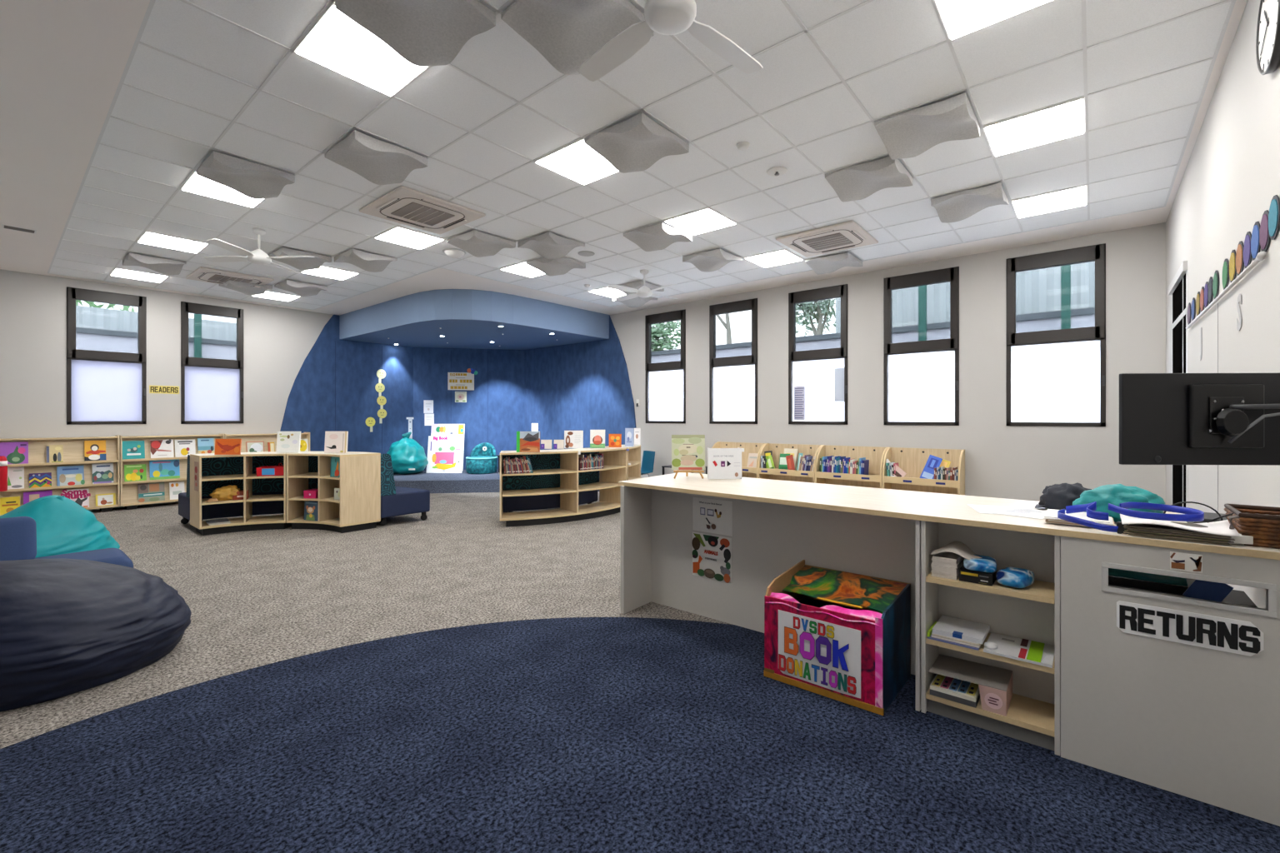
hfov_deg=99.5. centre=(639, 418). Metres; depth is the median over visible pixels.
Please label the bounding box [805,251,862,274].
acoustic baffle
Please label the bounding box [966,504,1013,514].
paper sheet
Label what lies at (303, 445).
picture book
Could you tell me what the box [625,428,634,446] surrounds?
picture book
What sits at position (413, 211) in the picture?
grille
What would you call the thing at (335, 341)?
trim
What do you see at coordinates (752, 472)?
bookcase
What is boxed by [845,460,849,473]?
upright book
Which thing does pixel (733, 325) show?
window
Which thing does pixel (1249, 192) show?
pinboard
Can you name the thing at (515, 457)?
upright book
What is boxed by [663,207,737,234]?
recessed light
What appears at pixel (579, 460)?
upright book
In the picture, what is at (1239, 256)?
disc
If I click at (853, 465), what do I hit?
upright book
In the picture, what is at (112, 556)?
seat cushion
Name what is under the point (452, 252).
dome
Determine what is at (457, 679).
floor
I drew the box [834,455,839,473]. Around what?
upright book
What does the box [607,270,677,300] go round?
ceiling fan
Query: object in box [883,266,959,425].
window
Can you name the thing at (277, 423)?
trim
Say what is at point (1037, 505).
peak
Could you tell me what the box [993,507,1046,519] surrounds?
paper sheet
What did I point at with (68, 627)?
bean bag
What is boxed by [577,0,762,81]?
ceiling fan
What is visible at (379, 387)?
smiley face
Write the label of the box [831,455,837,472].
upright book
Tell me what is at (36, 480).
picture book
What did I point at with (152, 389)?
sign
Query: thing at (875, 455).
bookcase
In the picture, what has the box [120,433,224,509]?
display shelf
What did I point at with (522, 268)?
recessed light
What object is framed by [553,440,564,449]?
card
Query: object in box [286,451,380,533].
bookcase
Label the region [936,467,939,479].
upright book
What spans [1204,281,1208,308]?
disc
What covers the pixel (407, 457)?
bean bag
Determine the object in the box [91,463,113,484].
picture book
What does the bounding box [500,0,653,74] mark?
acoustic baffle
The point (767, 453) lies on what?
picture book
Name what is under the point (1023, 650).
magazine
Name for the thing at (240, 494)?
box
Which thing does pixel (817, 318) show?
window
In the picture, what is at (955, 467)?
upright book
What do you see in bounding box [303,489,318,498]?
storage box
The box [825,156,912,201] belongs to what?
acoustic baffle
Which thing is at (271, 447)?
picture book
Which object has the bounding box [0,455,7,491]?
canister
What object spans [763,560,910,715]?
box
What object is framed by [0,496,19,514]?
picture book
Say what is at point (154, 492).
picture book
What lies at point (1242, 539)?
packet
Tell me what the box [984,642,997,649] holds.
tape roll
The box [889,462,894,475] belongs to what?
upright book
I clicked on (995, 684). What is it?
box
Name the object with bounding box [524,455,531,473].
upright book
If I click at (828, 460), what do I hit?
upright book
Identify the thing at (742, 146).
smoke detector
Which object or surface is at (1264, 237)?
disc
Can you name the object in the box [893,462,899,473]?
upright book
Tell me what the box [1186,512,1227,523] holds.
paper sheet
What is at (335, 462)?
picture book
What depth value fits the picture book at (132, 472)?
8.84 m
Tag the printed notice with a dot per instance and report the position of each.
(712, 516)
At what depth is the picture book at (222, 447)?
6.96 m
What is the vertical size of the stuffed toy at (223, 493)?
0.192 m
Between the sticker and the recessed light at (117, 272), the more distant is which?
the recessed light at (117, 272)
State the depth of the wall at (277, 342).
10.22 m
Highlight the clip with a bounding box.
[1116,521,1128,534]
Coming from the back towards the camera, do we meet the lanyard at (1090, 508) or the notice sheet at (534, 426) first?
the notice sheet at (534, 426)
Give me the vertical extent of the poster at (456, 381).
0.419 m
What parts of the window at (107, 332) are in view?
sash, frosted pane, clear pane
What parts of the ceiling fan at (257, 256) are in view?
blade, blade, blade, blade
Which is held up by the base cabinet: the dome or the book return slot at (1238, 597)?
the book return slot at (1238, 597)
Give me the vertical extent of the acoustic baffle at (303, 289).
0.120 m
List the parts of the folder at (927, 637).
lime strip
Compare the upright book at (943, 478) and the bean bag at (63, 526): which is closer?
the bean bag at (63, 526)
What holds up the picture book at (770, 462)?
in the bookcase at (777, 449)
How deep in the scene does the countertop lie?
3.11 m
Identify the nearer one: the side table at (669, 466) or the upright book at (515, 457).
the upright book at (515, 457)
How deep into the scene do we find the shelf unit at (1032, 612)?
2.69 m
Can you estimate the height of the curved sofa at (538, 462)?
0.998 m
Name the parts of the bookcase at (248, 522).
panel, panel, shelf, shelf, panel, panel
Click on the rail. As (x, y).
(1261, 256)
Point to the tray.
(674, 471)
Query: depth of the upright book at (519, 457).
7.43 m
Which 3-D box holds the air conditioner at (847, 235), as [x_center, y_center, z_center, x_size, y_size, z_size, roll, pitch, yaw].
[2.280,-2.154,6.593,0.920,0.042,0.920,0,0,40]
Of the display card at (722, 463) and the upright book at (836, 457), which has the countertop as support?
the display card at (722, 463)
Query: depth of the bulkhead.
10.21 m
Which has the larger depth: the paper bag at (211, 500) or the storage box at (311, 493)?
the storage box at (311, 493)
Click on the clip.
(1120, 530)
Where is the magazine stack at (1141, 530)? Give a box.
[1120,519,1234,545]
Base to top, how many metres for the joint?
1.800 m
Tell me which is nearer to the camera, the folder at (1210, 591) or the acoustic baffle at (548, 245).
the folder at (1210, 591)
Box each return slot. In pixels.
[1108,568,1187,586]
[1108,584,1257,607]
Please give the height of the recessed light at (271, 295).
0.017 m
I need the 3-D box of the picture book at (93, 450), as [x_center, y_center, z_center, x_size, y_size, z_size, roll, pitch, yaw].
[-8.531,0.514,8.491,0.077,0.329,0.240,0,0,40]
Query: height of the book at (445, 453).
0.823 m
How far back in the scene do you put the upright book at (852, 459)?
7.87 m
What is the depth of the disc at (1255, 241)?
2.58 m
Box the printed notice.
[692,497,732,536]
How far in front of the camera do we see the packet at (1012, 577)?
2.53 m
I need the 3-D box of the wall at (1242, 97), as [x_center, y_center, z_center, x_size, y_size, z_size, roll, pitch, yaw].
[2.752,-0.348,2.221,0.140,3.696,9.780,0,0,40]
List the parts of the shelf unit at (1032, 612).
panel, shelf, shelf, shelf, kick plate, panel, panel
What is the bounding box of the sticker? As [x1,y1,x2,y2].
[1170,551,1202,573]
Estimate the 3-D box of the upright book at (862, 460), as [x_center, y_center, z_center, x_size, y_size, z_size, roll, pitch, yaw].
[3.243,0.731,7.849,0.027,0.251,0.200,0,0,40]
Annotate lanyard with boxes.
[1057,509,1118,532]
[1065,501,1108,520]
[1108,502,1204,521]
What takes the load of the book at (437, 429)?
on the floor at (463, 482)
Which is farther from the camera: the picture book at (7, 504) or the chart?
the chart
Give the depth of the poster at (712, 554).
4.00 m
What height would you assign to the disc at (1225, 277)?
0.188 m
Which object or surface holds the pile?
on the folder at (927, 637)
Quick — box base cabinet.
[1060,536,1279,826]
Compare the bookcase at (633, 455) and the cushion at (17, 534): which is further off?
the bookcase at (633, 455)
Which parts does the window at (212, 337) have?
sash, frosted pane, clear pane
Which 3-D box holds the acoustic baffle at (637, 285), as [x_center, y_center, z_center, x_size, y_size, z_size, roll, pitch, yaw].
[-0.014,-2.113,8.927,0.580,0.120,0.580,0,0,40]
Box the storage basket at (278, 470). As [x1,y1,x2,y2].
[256,462,284,476]
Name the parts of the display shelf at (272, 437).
panel, panel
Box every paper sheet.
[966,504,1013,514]
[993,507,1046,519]
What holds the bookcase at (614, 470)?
on the floor at (457, 679)
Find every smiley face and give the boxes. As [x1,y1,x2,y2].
[365,417,374,431]
[375,383,384,396]
[376,369,385,383]
[376,395,386,409]
[377,409,386,423]
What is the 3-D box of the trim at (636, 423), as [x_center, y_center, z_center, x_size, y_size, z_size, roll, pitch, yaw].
[2.879,0.109,8.493,7.715,0.006,0.008,0,0,40]
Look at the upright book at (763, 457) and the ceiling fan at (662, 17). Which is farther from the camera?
the upright book at (763, 457)
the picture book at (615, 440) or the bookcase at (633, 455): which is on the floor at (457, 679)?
the bookcase at (633, 455)
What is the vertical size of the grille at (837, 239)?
0.013 m
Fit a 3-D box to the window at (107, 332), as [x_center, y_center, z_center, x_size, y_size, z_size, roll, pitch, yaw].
[-8.653,-0.973,8.813,0.155,2.145,0.925,0,0,40]
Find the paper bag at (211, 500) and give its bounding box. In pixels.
[205,498,218,502]
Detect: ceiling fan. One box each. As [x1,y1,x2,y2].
[204,228,314,274]
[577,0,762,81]
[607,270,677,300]
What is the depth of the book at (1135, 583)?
2.41 m
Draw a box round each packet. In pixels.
[963,555,996,572]
[995,566,1034,588]
[1227,533,1253,544]
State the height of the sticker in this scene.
0.070 m
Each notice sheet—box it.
[423,400,433,413]
[424,413,434,425]
[531,423,538,431]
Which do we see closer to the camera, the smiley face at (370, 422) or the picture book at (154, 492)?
the picture book at (154, 492)
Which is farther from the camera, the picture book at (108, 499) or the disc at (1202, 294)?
the picture book at (108, 499)
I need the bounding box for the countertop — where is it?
[618,472,1279,560]
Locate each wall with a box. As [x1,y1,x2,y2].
[0,269,413,511]
[413,347,524,470]
[525,222,1165,511]
[1165,0,1279,512]
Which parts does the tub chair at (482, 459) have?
seat, backrest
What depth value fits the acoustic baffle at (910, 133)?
3.98 m
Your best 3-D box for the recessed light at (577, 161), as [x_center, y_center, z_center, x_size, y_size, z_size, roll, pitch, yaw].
[-0.484,-2.171,4.626,0.586,0.017,0.586,0,0,40]
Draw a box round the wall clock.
[1255,0,1279,74]
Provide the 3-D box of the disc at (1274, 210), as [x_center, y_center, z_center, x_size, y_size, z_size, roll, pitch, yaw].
[2.728,-0.863,2.333,0.007,0.188,0.188,0,0,40]
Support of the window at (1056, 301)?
in the wall at (1002, 461)
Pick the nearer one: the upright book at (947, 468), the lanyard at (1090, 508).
the lanyard at (1090, 508)
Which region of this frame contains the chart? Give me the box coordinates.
[406,417,413,439]
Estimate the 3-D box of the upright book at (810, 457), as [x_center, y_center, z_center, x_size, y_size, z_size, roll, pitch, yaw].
[2.598,0.722,8.366,0.059,0.270,0.204,0,0,40]
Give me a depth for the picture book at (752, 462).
8.96 m
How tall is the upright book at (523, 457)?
0.229 m
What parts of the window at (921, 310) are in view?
clear pane, sash, frosted pane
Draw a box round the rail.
[1185,251,1266,329]
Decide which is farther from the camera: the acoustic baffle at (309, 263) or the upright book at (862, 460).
the upright book at (862, 460)
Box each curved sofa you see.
[178,455,284,524]
[308,454,429,525]
[502,451,599,512]
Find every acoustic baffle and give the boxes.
[122,252,186,274]
[196,150,294,199]
[219,280,272,295]
[268,246,331,270]
[274,280,326,296]
[325,130,427,184]
[334,248,397,272]
[335,0,495,66]
[446,230,515,257]
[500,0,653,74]
[517,231,584,259]
[525,257,585,275]
[584,112,689,173]
[612,295,657,307]
[618,280,664,294]
[623,222,692,251]
[682,248,742,272]
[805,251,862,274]
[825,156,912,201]
[875,92,979,159]
[930,181,1009,222]
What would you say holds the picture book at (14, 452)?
on the display shelf at (73, 447)
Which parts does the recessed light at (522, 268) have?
frame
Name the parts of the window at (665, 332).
sash, clear pane, frosted pane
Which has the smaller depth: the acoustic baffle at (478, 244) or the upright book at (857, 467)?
the acoustic baffle at (478, 244)
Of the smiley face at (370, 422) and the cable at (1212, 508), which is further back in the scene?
the smiley face at (370, 422)
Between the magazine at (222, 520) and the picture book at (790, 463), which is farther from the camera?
the picture book at (790, 463)
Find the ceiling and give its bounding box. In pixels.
[0,0,1247,314]
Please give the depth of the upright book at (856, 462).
7.83 m
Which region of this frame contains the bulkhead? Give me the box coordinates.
[339,289,609,349]
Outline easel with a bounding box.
[673,470,704,479]
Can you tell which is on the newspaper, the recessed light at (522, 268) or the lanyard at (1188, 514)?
the lanyard at (1188, 514)
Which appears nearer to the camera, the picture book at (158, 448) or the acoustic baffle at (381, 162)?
the acoustic baffle at (381, 162)
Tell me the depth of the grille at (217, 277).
8.33 m
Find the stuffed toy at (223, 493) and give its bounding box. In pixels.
[209,485,239,500]
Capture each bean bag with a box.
[0,495,119,558]
[0,558,191,712]
[386,431,428,474]
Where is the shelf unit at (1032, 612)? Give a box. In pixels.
[920,520,1060,755]
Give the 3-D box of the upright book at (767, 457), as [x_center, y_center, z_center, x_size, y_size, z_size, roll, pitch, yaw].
[2.100,0.736,8.806,0.033,0.240,0.188,0,0,40]
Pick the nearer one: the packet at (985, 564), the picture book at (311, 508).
the packet at (985, 564)
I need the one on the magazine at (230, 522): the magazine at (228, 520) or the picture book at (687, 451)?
the magazine at (228, 520)
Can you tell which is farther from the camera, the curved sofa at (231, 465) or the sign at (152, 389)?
the sign at (152, 389)
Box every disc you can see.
[1187,302,1190,324]
[1190,297,1195,320]
[1195,291,1199,315]
[1200,286,1204,312]
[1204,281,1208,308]
[1207,276,1213,304]
[1212,270,1219,299]
[1221,258,1229,289]
[1229,250,1236,282]
[1235,240,1244,276]
[1243,231,1251,268]
[1250,221,1260,260]
[1259,210,1269,251]
[1268,195,1279,239]
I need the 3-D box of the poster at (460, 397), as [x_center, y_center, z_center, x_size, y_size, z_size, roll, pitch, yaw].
[-4.268,-0.506,12.911,0.266,0.256,0.005,0,0,-12]
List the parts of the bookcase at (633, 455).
panel, panel, panel, shelf, shelf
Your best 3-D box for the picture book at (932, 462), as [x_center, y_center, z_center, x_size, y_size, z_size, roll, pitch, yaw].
[3.899,0.673,7.260,0.261,0.366,0.117,0,0,40]
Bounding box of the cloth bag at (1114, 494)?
[1072,484,1164,522]
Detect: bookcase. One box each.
[190,451,301,535]
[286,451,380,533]
[500,447,626,527]
[605,445,640,480]
[711,441,765,478]
[758,443,822,483]
[815,445,888,488]
[882,447,964,494]
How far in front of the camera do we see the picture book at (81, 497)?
8.35 m
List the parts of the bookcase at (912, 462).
panel, panel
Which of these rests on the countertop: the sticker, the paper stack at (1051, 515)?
the paper stack at (1051, 515)
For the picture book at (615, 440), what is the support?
on the bookcase at (614, 470)
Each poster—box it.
[194,461,198,491]
[447,372,474,389]
[455,391,466,402]
[691,531,731,583]
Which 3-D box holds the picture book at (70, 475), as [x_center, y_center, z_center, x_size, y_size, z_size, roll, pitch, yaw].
[-8.698,0.885,8.287,0.072,0.306,0.293,0,0,40]
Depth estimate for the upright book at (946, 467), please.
7.10 m
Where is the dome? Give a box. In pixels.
[442,248,466,258]
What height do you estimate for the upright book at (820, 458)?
0.253 m
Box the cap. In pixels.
[1038,482,1091,510]
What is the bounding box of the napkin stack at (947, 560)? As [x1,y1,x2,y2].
[930,540,981,579]
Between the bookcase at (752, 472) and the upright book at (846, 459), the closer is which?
the upright book at (846, 459)
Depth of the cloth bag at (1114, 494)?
2.51 m
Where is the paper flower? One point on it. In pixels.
(472, 371)
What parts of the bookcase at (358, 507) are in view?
panel, shelf, shelf, panel, panel, panel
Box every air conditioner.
[185,266,274,287]
[359,185,485,234]
[775,220,878,257]
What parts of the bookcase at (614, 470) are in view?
panel, panel, shelf, panel, shelf, panel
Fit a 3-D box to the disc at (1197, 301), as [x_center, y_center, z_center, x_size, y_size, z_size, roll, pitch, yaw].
[4.140,-0.845,4.021,0.007,0.188,0.188,0,0,40]
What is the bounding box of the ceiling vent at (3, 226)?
[1,224,36,233]
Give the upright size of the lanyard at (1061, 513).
0.062 m
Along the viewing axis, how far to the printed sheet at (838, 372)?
8.37 m
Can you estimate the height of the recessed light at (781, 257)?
0.017 m
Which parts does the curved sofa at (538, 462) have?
seat, backrest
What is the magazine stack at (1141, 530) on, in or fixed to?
on the countertop
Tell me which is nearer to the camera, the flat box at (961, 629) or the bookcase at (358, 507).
the flat box at (961, 629)
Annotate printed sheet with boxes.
[794,385,804,419]
[834,367,844,401]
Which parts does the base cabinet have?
slot frame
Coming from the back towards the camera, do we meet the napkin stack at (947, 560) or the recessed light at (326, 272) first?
the recessed light at (326, 272)
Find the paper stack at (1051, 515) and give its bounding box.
[1044,509,1114,527]
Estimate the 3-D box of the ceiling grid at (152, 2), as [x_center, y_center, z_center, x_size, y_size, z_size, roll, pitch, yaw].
[-1.747,-2.179,6.857,12.618,0.007,7.218,0,0,40]
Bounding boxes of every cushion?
[0,516,36,560]
[34,548,133,568]
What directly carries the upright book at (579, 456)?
in the bookcase at (614, 470)
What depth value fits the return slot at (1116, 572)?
2.44 m
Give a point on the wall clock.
(1267, 39)
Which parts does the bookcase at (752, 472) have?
panel, panel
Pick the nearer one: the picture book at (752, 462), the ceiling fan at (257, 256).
the ceiling fan at (257, 256)
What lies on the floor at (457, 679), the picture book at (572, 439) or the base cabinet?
the base cabinet
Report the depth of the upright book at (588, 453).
8.07 m
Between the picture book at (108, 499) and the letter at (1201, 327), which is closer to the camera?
the letter at (1201, 327)
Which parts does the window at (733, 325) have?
sash, clear pane, frosted pane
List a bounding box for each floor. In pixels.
[0,491,1279,852]
[393,469,599,493]
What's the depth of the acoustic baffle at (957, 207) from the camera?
5.34 m
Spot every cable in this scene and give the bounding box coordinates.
[1163,501,1223,520]
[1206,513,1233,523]
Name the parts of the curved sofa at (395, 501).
backrest, seat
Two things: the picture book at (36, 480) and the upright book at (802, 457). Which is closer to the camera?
the picture book at (36, 480)
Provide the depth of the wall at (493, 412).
12.98 m
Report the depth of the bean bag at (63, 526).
4.78 m
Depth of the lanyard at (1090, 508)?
2.44 m
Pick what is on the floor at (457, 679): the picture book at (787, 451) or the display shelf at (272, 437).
the display shelf at (272, 437)
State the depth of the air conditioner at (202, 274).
8.24 m
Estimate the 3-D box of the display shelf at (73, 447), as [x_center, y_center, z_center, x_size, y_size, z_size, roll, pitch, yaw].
[-8.847,0.880,8.228,0.290,1.200,1.345,0,0,40]
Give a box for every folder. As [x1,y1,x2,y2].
[926,621,981,650]
[1182,580,1233,602]
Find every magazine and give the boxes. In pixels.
[205,518,229,524]
[208,520,229,524]
[209,521,230,525]
[983,632,1054,668]
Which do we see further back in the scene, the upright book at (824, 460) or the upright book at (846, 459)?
the upright book at (824, 460)
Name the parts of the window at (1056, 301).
clear pane, sash, frosted pane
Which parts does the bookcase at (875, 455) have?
panel, panel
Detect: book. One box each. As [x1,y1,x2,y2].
[0,441,28,464]
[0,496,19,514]
[7,466,24,489]
[23,490,52,504]
[29,472,51,488]
[46,445,63,462]
[56,465,84,486]
[60,488,90,507]
[84,440,106,461]
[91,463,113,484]
[95,493,115,506]
[122,440,144,459]
[124,464,146,481]
[137,482,164,502]
[149,459,179,479]
[150,439,174,458]
[169,481,184,499]
[174,440,195,457]
[197,438,214,454]
[214,439,241,454]
[245,441,264,452]
[267,442,274,451]
[275,431,300,452]
[300,439,308,451]
[304,501,318,521]
[324,431,348,453]
[330,456,339,477]
[334,488,339,499]
[425,435,464,473]
[430,424,464,469]
[515,457,519,473]
[516,431,539,452]
[519,456,524,473]
[522,455,529,473]
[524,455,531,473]
[564,430,583,448]
[578,455,584,470]
[578,459,580,470]
[584,454,591,469]
[588,453,597,469]
[590,430,604,448]
[594,453,603,469]
[609,434,621,447]
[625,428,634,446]
[633,428,640,444]
[671,435,705,469]
[746,453,758,467]
[762,455,766,468]
[764,450,772,457]
[765,456,768,468]
[767,455,774,469]
[778,454,789,469]
[784,448,798,469]
[785,455,794,469]
[796,453,803,470]
[798,455,804,470]
[800,458,804,470]
[802,455,810,470]
[804,455,812,470]
[808,459,811,471]
[810,459,813,471]
[820,458,821,471]
[822,456,827,472]
[823,459,826,472]
[826,455,834,472]
[827,460,829,472]
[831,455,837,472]
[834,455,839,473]
[835,458,838,473]
[839,456,845,473]
[843,457,849,473]
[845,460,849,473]
[850,459,856,474]
[852,461,854,474]
[854,460,858,474]
[855,462,858,474]
[859,457,865,474]
[860,460,864,474]
[862,460,869,474]
[885,463,889,476]
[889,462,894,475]
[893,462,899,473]
[893,465,906,477]
[920,455,942,479]
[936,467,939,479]
[939,459,950,468]
[940,466,944,479]
[942,468,944,479]
[945,467,947,479]
[946,467,951,479]
[950,469,952,480]
[952,466,957,480]
[954,469,958,480]
[1108,575,1194,594]
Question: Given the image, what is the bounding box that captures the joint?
[1217,303,1218,512]
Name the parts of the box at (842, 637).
panel, trim, panel, lid, panel, panel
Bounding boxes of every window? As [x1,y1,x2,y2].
[66,286,146,424]
[180,301,243,424]
[645,309,685,423]
[709,298,757,424]
[788,284,847,424]
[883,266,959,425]
[1005,243,1105,426]
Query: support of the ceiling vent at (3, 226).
in the ceiling
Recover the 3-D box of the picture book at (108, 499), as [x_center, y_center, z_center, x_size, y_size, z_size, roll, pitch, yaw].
[-8.447,1.295,8.571,0.050,0.196,0.226,0,0,40]
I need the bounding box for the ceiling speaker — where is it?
[578,250,594,256]
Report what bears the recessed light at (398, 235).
in the ceiling
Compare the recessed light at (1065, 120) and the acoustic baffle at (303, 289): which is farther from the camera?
the acoustic baffle at (303, 289)
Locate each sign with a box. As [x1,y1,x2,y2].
[149,385,179,394]
[1116,600,1263,656]
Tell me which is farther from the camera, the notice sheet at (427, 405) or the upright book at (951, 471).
the notice sheet at (427, 405)
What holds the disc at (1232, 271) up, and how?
attached to the pinboard
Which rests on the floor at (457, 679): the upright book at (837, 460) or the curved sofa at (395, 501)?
the curved sofa at (395, 501)
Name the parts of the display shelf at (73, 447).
panel, panel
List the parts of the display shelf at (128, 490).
panel, panel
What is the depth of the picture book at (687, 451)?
4.37 m
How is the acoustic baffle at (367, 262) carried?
attached to the ceiling
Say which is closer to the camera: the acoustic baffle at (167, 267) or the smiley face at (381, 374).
the acoustic baffle at (167, 267)
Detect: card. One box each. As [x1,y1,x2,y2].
[540,440,551,449]
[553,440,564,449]
[707,447,744,479]
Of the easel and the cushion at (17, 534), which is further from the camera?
the easel
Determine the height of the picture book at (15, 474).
0.332 m
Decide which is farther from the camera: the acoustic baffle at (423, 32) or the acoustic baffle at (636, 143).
the acoustic baffle at (636, 143)
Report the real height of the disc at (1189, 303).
0.188 m
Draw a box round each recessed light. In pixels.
[110,268,168,282]
[136,230,209,253]
[180,170,264,207]
[252,290,299,301]
[293,2,429,96]
[300,265,359,279]
[374,226,444,249]
[500,261,544,277]
[534,138,619,184]
[588,287,625,297]
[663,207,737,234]
[744,249,803,267]
[934,0,1052,40]
[983,97,1085,156]
[1010,185,1087,218]
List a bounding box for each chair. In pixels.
[465,442,497,474]
[640,450,654,478]
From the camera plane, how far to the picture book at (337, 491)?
7.08 m
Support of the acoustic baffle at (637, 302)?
attached to the ceiling
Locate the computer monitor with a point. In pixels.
(1165, 418)
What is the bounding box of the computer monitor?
[1119,372,1279,465]
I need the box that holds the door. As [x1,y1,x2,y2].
[1168,260,1187,507]
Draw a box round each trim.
[26,423,281,425]
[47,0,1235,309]
[335,340,382,454]
[635,423,1119,428]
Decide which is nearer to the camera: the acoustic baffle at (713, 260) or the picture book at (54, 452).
the acoustic baffle at (713, 260)
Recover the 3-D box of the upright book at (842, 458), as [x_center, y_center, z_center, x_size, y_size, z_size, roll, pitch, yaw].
[3.005,0.712,8.044,0.032,0.289,0.196,0,0,40]
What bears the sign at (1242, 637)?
attached to the base cabinet
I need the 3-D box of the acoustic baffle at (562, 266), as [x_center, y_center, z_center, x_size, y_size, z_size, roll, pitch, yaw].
[-1.169,-2.113,7.547,0.580,0.120,0.580,0,0,40]
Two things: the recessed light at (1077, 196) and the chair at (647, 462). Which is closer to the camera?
the recessed light at (1077, 196)
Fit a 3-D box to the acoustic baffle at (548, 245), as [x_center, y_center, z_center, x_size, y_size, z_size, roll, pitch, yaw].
[-1.094,-2.113,6.702,0.580,0.120,0.580,0,0,40]
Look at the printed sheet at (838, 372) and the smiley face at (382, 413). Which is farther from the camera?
the smiley face at (382, 413)
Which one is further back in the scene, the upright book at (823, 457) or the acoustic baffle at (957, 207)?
the upright book at (823, 457)
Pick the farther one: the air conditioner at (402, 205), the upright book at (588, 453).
the upright book at (588, 453)
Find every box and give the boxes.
[232,490,249,499]
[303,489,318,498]
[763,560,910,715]
[928,654,1012,716]
[930,674,979,708]
[932,615,989,644]
[959,565,996,586]
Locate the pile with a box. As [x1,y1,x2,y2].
[931,632,980,648]
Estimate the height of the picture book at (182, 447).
0.308 m
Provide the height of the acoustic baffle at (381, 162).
0.120 m
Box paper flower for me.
[467,368,477,374]
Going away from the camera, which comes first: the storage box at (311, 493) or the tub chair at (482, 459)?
the storage box at (311, 493)
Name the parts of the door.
panel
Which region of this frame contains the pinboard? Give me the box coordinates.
[1187,89,1279,599]
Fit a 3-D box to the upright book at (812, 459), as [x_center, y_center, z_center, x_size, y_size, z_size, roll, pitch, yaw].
[2.666,0.737,8.309,0.061,0.240,0.199,0,0,40]
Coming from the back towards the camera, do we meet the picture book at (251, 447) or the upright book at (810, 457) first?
the picture book at (251, 447)
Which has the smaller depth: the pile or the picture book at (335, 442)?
the pile
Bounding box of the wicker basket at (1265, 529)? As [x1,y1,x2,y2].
[1223,504,1279,549]
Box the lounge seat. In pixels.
[0,516,133,568]
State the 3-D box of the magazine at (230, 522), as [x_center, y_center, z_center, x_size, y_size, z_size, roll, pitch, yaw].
[-5.465,1.355,7.042,0.220,0.010,0.260,0,0,-42]
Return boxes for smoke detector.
[736,141,749,150]
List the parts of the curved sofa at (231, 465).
seat, backrest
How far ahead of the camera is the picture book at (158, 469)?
9.12 m
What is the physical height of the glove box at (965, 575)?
0.054 m
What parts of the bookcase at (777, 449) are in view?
panel, panel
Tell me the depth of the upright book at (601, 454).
8.16 m
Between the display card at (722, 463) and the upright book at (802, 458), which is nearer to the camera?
the display card at (722, 463)
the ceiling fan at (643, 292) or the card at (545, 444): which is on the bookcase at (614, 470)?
the card at (545, 444)
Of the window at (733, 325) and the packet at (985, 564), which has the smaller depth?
the packet at (985, 564)
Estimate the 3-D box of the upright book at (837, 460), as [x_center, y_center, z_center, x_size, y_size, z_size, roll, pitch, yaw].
[2.960,0.722,8.057,0.033,0.269,0.187,0,0,40]
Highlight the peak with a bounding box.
[1035,504,1045,508]
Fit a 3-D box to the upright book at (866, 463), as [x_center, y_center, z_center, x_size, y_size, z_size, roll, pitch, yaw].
[3.268,0.732,7.845,0.027,0.249,0.210,0,0,40]
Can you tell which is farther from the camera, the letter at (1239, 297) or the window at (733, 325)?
the window at (733, 325)
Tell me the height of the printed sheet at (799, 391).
0.557 m
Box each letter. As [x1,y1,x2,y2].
[1200,327,1201,360]
[1236,294,1241,330]
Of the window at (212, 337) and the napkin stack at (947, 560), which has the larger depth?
the window at (212, 337)
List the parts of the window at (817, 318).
sash, clear pane, frosted pane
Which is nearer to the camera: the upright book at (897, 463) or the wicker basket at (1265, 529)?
the wicker basket at (1265, 529)
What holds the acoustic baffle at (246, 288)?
attached to the ceiling
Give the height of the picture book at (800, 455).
0.313 m
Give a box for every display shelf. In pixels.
[0,435,119,516]
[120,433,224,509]
[220,432,309,452]
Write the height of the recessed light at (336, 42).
0.017 m
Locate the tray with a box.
[673,470,704,472]
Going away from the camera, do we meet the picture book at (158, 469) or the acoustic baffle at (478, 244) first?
the acoustic baffle at (478, 244)
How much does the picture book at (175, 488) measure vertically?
0.302 m
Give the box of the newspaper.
[1120,514,1239,536]
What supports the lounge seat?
on the floor at (457, 679)
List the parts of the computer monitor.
mount plate, wall arm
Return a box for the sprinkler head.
[766,166,787,176]
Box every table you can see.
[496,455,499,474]
[661,465,707,474]
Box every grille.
[207,274,252,283]
[390,201,454,225]
[801,232,853,250]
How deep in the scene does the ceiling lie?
4.15 m
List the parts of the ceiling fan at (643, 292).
blade, blade, blade, blade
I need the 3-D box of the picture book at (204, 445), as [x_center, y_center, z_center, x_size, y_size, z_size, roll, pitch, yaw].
[-7.645,0.514,9.549,0.077,0.329,0.228,0,0,40]
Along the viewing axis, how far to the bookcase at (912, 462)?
7.49 m
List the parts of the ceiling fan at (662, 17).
blade, blade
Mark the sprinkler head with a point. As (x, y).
(777, 171)
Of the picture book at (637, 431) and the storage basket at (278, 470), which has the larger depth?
the picture book at (637, 431)

